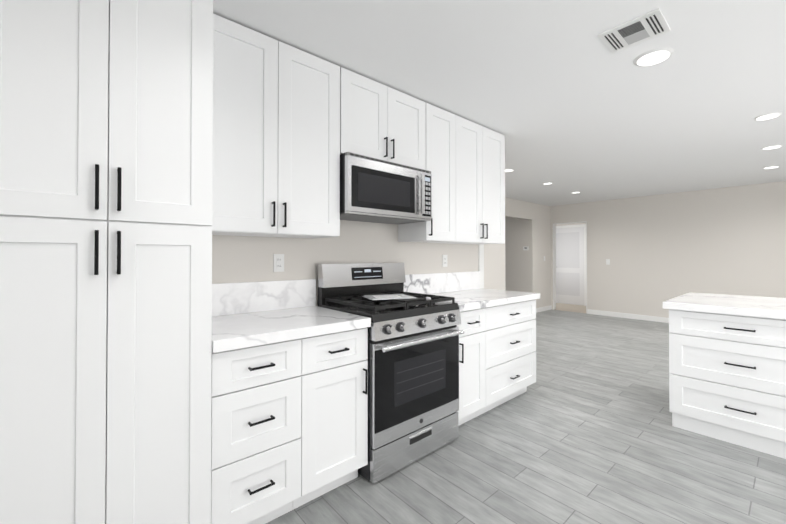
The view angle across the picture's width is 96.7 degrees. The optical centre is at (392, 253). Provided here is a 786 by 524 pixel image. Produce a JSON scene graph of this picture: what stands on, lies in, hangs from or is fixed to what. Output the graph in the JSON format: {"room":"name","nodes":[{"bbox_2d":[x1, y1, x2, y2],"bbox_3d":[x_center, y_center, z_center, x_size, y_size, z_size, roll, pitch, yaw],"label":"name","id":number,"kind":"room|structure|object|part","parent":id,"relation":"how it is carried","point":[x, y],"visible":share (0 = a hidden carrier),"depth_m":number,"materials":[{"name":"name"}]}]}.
{"room":"kitchen","nodes":[
{"label":"kitchen","id":0,"kind":"room"},
{"bbox_2d":[212,220,504,305],"bbox_3d":[-1.284,0.054,1.865,6.750,2.480,0.120,0,-1,-41],"label":"wall","id":1,"kind":"structure","parent":0,"point":[237,259],"depth_m":2.59,"materials":[{"name":"white paint"}]},
{"bbox_2d":[212,279,315,316],"bbox_3d":[-0.840,0.269,2.155,0.802,0.184,0.020,0,-1,-41],"label":"backsplash","id":2,"kind":"structure","parent":1,"relation":"attached to","point":[237,298],"depth_m":2.16,"materials":[{"name":"stone"}]},
{"bbox_2d":[211,14,339,238],"bbox_3d":[-0.729,-0.640,2.033,0.799,1.070,0.362,0,-1,-41],"label":"upper cabinet","id":3,"kind":"object","parent":1,"relation":"attached to","point":[276,144],"visible":0.9,"depth_m":1.90,"materials":[{"name":"white paint"}]},
{"bbox_2d":[273,254,283,271],"bbox_3d":[-0.737,0.062,2.257,0.070,0.114,0.008,0,-1,-41],"label":"electrical outlet","id":4,"kind":"object","parent":1,"relation":"attached to","point":[278,262],"visible":1,"depth_m":2.25,"materials":[{"name":"white plastic"}]},
{"bbox_2d":[340,67,425,169],"bbox_3d":[-0.134,-0.898,2.555,0.769,0.545,0.362,0,-1,-41],"label":"upper cabinet","id":5,"kind":"object","parent":1,"relation":"attached to","point":[381,121],"visible":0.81,"depth_m":2.40,"materials":[{"name":"white paint"}]},
{"bbox_2d":[340,152,431,223],"bbox_3d":[-0.110,-0.431,2.523,0.756,0.378,0.434,0,-1,-41],"label":"microwave","id":6,"kind":"object","parent":5,"relation":"attached to","point":[374,190],"visible":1,"depth_m":2.34,"materials":[{"name":"grey metal"}]},
{"bbox_2d":[398,103,455,242],"bbox_3d":[0.296,-0.632,2.927,0.359,1.070,0.362,0,-1,-41],"label":"upper cabinet","id":7,"kind":"object","parent":1,"relation":"attached to","point":[440,226],"visible":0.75,"depth_m":2.83,"materials":[{"name":"white paint"}]},
{"bbox_2d":[404,271,479,293],"bbox_3d":[0.477,0.279,3.303,1.133,0.184,0.020,0,-1,-41],"label":"backsplash","id":8,"kind":"structure","parent":1,"relation":"attached to","point":[432,283],"depth_m":3.27,"materials":[{"name":"stone"}]},
{"bbox_2d":[442,255,446,266],"bbox_3d":[0.495,0.072,3.331,0.070,0.114,0.008,0,-1,-41],"label":"electrical outlet","id":9,"kind":"object","parent":1,"relation":"attached to","point":[444,260],"visible":1,"depth_m":3.32,"materials":[{"name":"white plastic"}]},
{"bbox_2d":[434,115,504,244],"bbox_3d":[0.718,-0.629,3.295,0.759,1.070,0.362,0,-1,-41],"label":"upper cabinet","id":10,"kind":"object","parent":1,"relation":"attached to","point":[480,184],"visible":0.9,"depth_m":3.15,"materials":[{"name":"white paint"}]},
{"bbox_2d":[478,244,483,288],"bbox_3d":[0.936,-0.397,3.714,0.078,1.544,0.016,0,-1,-41],"label":"trim","id":11,"kind":"structure","parent":1,"relation":"attached to","point":[481,258],"depth_m":3.70,"materials":[{"name":"white wood"}]},
{"bbox_2d":[213,0,785,205],"bbox_3d":[1.833,-1.226,3.056,13.000,0.100,10.800,0,-1,-41],"label":"ceiling","id":12,"kind":"structure","parent":0,"point":[562,97],"depth_m":2.34,"materials":[{"name":"white paint"}]},
{"bbox_2d":[598,8,670,52],"bbox_3d":[1.292,-1.181,1.873,0.250,0.009,0.270,0,-1,-41],"label":"ceiling vent","id":13,"kind":"object","parent":12,"relation":"in","point":[642,28],"visible":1,"depth_m":1.86,"materials":[{"name":"white"}]},
{"bbox_2d":[633,47,673,65],"bbox_3d":[1.570,-1.179,2.110,0.200,0.010,0.200,0,-1,-41],"label":"recessed light","id":14,"kind":"object","parent":12,"relation":"in","point":[653,56],"visible":0.98,"depth_m":2.09,"materials":[{"name":"white plastic"}]},
{"bbox_2d":[753,112,781,119],"bbox_3d":[3.212,-1.171,2.997,0.170,0.010,0.170,0,-1,-41],"label":"recessed light","id":15,"kind":"object","parent":12,"relation":"in","point":[768,116],"visible":0.98,"depth_m":2.98,"materials":[{"name":"white plastic"}]},
{"bbox_2d":[763,165,779,168],"bbox_3d":[5.093,-1.156,4.704,0.170,0.010,0.170,0,-1,-41],"label":"recessed light","id":16,"kind":"object","parent":12,"relation":"in","point":[771,167],"visible":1,"depth_m":4.69,"materials":[{"name":"white plastic"}]},
{"bbox_2d":[761,144,782,149],"bbox_3d":[4.162,-1.164,3.839,0.170,0.010,0.170,0,-1,-41],"label":"recessed light","id":17,"kind":"object","parent":12,"relation":"in","point":[772,147],"visible":0.96,"depth_m":3.83,"materials":[{"name":"white plastic"}]},
{"bbox_2d":[505,217,527,291],"bbox_3d":[2.259,0.115,8.902,0.120,2.480,2.530,0,-1,-41],"label":"wall","id":18,"kind":"structure","parent":0,"point":[516,269],"depth_m":8.11,"materials":[{"name":"white paint"}]},
{"bbox_2d":[266,309,785,523],"bbox_3d":[1.833,1.354,3.033,13.000,0.100,10.800,0,-1,-41],"label":"floor","id":19,"kind":"structure","parent":0,"point":[582,430],"depth_m":2.15,"materials":[{"name":"grey wood"}]},
{"bbox_2d":[0,0,212,523],"bbox_3d":[-1.183,0.055,1.432,0.664,2.470,0.662,0,-1,-41],"label":"pantry","id":20,"kind":"object","parent":19,"relation":"on","point":[106,126],"visible":1,"depth_m":1.21,"materials":[{"name":"white paint"}]},
{"bbox_2d":[211,339,301,523],"bbox_3d":[-0.784,0.850,1.780,0.399,0.884,0.651,0,-1,-41],"label":"base cabinet","id":21,"kind":"object","parent":19,"relation":"on","point":[255,434],"visible":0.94,"depth_m":1.55,"materials":[{"name":"white paint"}]},
{"bbox_2d":[212,306,370,352],"bbox_3d":[-0.635,0.384,1.919,0.802,0.050,0.643,0,-1,-41],"label":"countertop","id":22,"kind":"structure","parent":21,"relation":"on","point":[238,331],"depth_m":1.76,"materials":[{"name":"stone"}]},
{"bbox_2d":[293,328,367,509],"bbox_3d":[-0.483,0.853,2.042,0.399,0.884,0.652,0,-1,-41],"label":"base cabinet","id":23,"kind":"object","parent":19,"relation":"on","point":[334,410],"visible":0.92,"depth_m":1.82,"materials":[{"name":"white paint"}]},
{"bbox_2d":[318,263,463,483],"bbox_3d":[-0.007,0.686,2.395,0.756,1.224,0.692,0,-1,-41],"label":"range","id":24,"kind":"object","parent":19,"relation":"on","point":[413,376],"depth_m":2.18,"materials":[{"name":"grey metal"}]},
{"bbox_3d":[-0.027,0.291,2.349,0.310,0.010,0.230,0,-1,-21],"label":"kitchen range manual","id":25,"kind":"part","parent":24,"relation":"part of","materials":[{"name":"white paper"}]},
{"bbox_2d":[457,308,485,425],"bbox_3d":[0.393,0.859,2.806,0.354,0.884,0.652,0,-1,-41],"label":"base cabinet","id":26,"kind":"object","parent":19,"relation":"on","point":[472,369],"visible":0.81,"depth_m":2.60,"materials":[{"name":"white paint"}]},
{"bbox_2d":[476,300,535,416],"bbox_3d":[0.830,0.863,3.188,0.804,0.884,0.651,0,-1,-41],"label":"base cabinet","id":27,"kind":"object","parent":19,"relation":"on","point":[510,331],"visible":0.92,"depth_m":2.94,"materials":[{"name":"white paint"}]},
{"bbox_2d":[426,289,539,311],"bbox_3d":[0.704,0.394,3.087,1.193,0.050,0.643,0,-1,-41],"label":"countertop","id":28,"kind":"structure","parent":27,"relation":"on","point":[467,300],"depth_m":2.97,"materials":[{"name":"stone"}]},
{"bbox_2d":[554,303,585,312],"bbox_3d":[4.023,1.354,9.083,1.248,0.006,2.360,0,-1,-41],"label":"floor","id":29,"kind":"structure","parent":19,"relation":"on","point":[571,308],"depth_m":8.50,"materials":[{"name":"beige wood"}]},
{"bbox_2d":[669,309,785,458],"bbox_3d":[2.931,0.856,2.362,1.033,0.884,1.520,0,-1,-41],"label":"kitchen island","id":30,"kind":"object","parent":19,"relation":"on","point":[727,378],"visible":0.98,"depth_m":2.37,"materials":[{"name":"white paint"}]},
{"bbox_2d":[663,292,785,319],"bbox_3d":[2.943,0.388,2.377,1.060,0.050,1.580,0,-1,-41],"label":"island countertop","id":31,"kind":"structure","parent":30,"relation":"on","point":[763,307],"depth_m":2.53,"materials":[{"name":"stone"}]},
{"bbox_2d":[505,197,550,307],"bbox_3d":[2.010,0.098,6.927,4.870,2.480,0.120,0,-1,-41],"label":"wall","id":32,"kind":"structure","parent":0,"point":[536,216],"depth_m":7.97,"materials":[{"name":"white paint"}]},
{"bbox_2d":[536,305,551,312],"bbox_3d":[3.464,1.298,8.094,0.890,0.100,0.014,0,-1,-41],"label":"baseboard","id":33,"kind":"structure","parent":32,"relation":"attached to","point":[545,308],"depth_m":8.09,"materials":[{"name":"white wood"}]},
{"bbox_2d":[556,223,585,227],"bbox_3d":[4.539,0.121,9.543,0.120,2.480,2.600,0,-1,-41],"label":"door frame","id":34,"kind":"structure","parent":0,"point":[570,224],"depth_m":9.24,"materials":[{"name":"white paint"}]},
{"bbox_2d":[556,224,585,305],"bbox_3d":[4.636,0.309,9.294,0.058,2.100,0.960,0,-1,-41],"label":"door","id":35,"kind":"structure","parent":34,"relation":"in","point":[570,265],"depth_m":9.24,"materials":[{"name":"white wood"}]},
{"bbox_2d":[551,181,785,317],"bbox_3d":[6.009,0.090,5.955,0.120,2.480,9.700,0,-1,-41],"label":"wall","id":36,"kind":"structure","parent":0,"point":[658,250],"depth_m":6.56,"materials":[{"name":"white paint"}]},
{"bbox_2d":[553,221,586,313],"bbox_3d":[4.122,0.319,8.117,0.124,2.059,0.759,0,-1,-41],"label":"door frame","id":37,"kind":"structure","parent":36,"relation":"attached to","point":[554,265],"depth_m":8.36,"materials":[{"name":"white wood"}]},
{"bbox_2d":[587,309,668,322],"bbox_3d":[6.694,1.272,5.057,0.014,0.100,7.220,0,-1,-41],"label":"baseboard","id":38,"kind":"structure","parent":36,"relation":"attached to","point":[632,316],"depth_m":7.16,"materials":[{"name":"white wood"}]}
]}

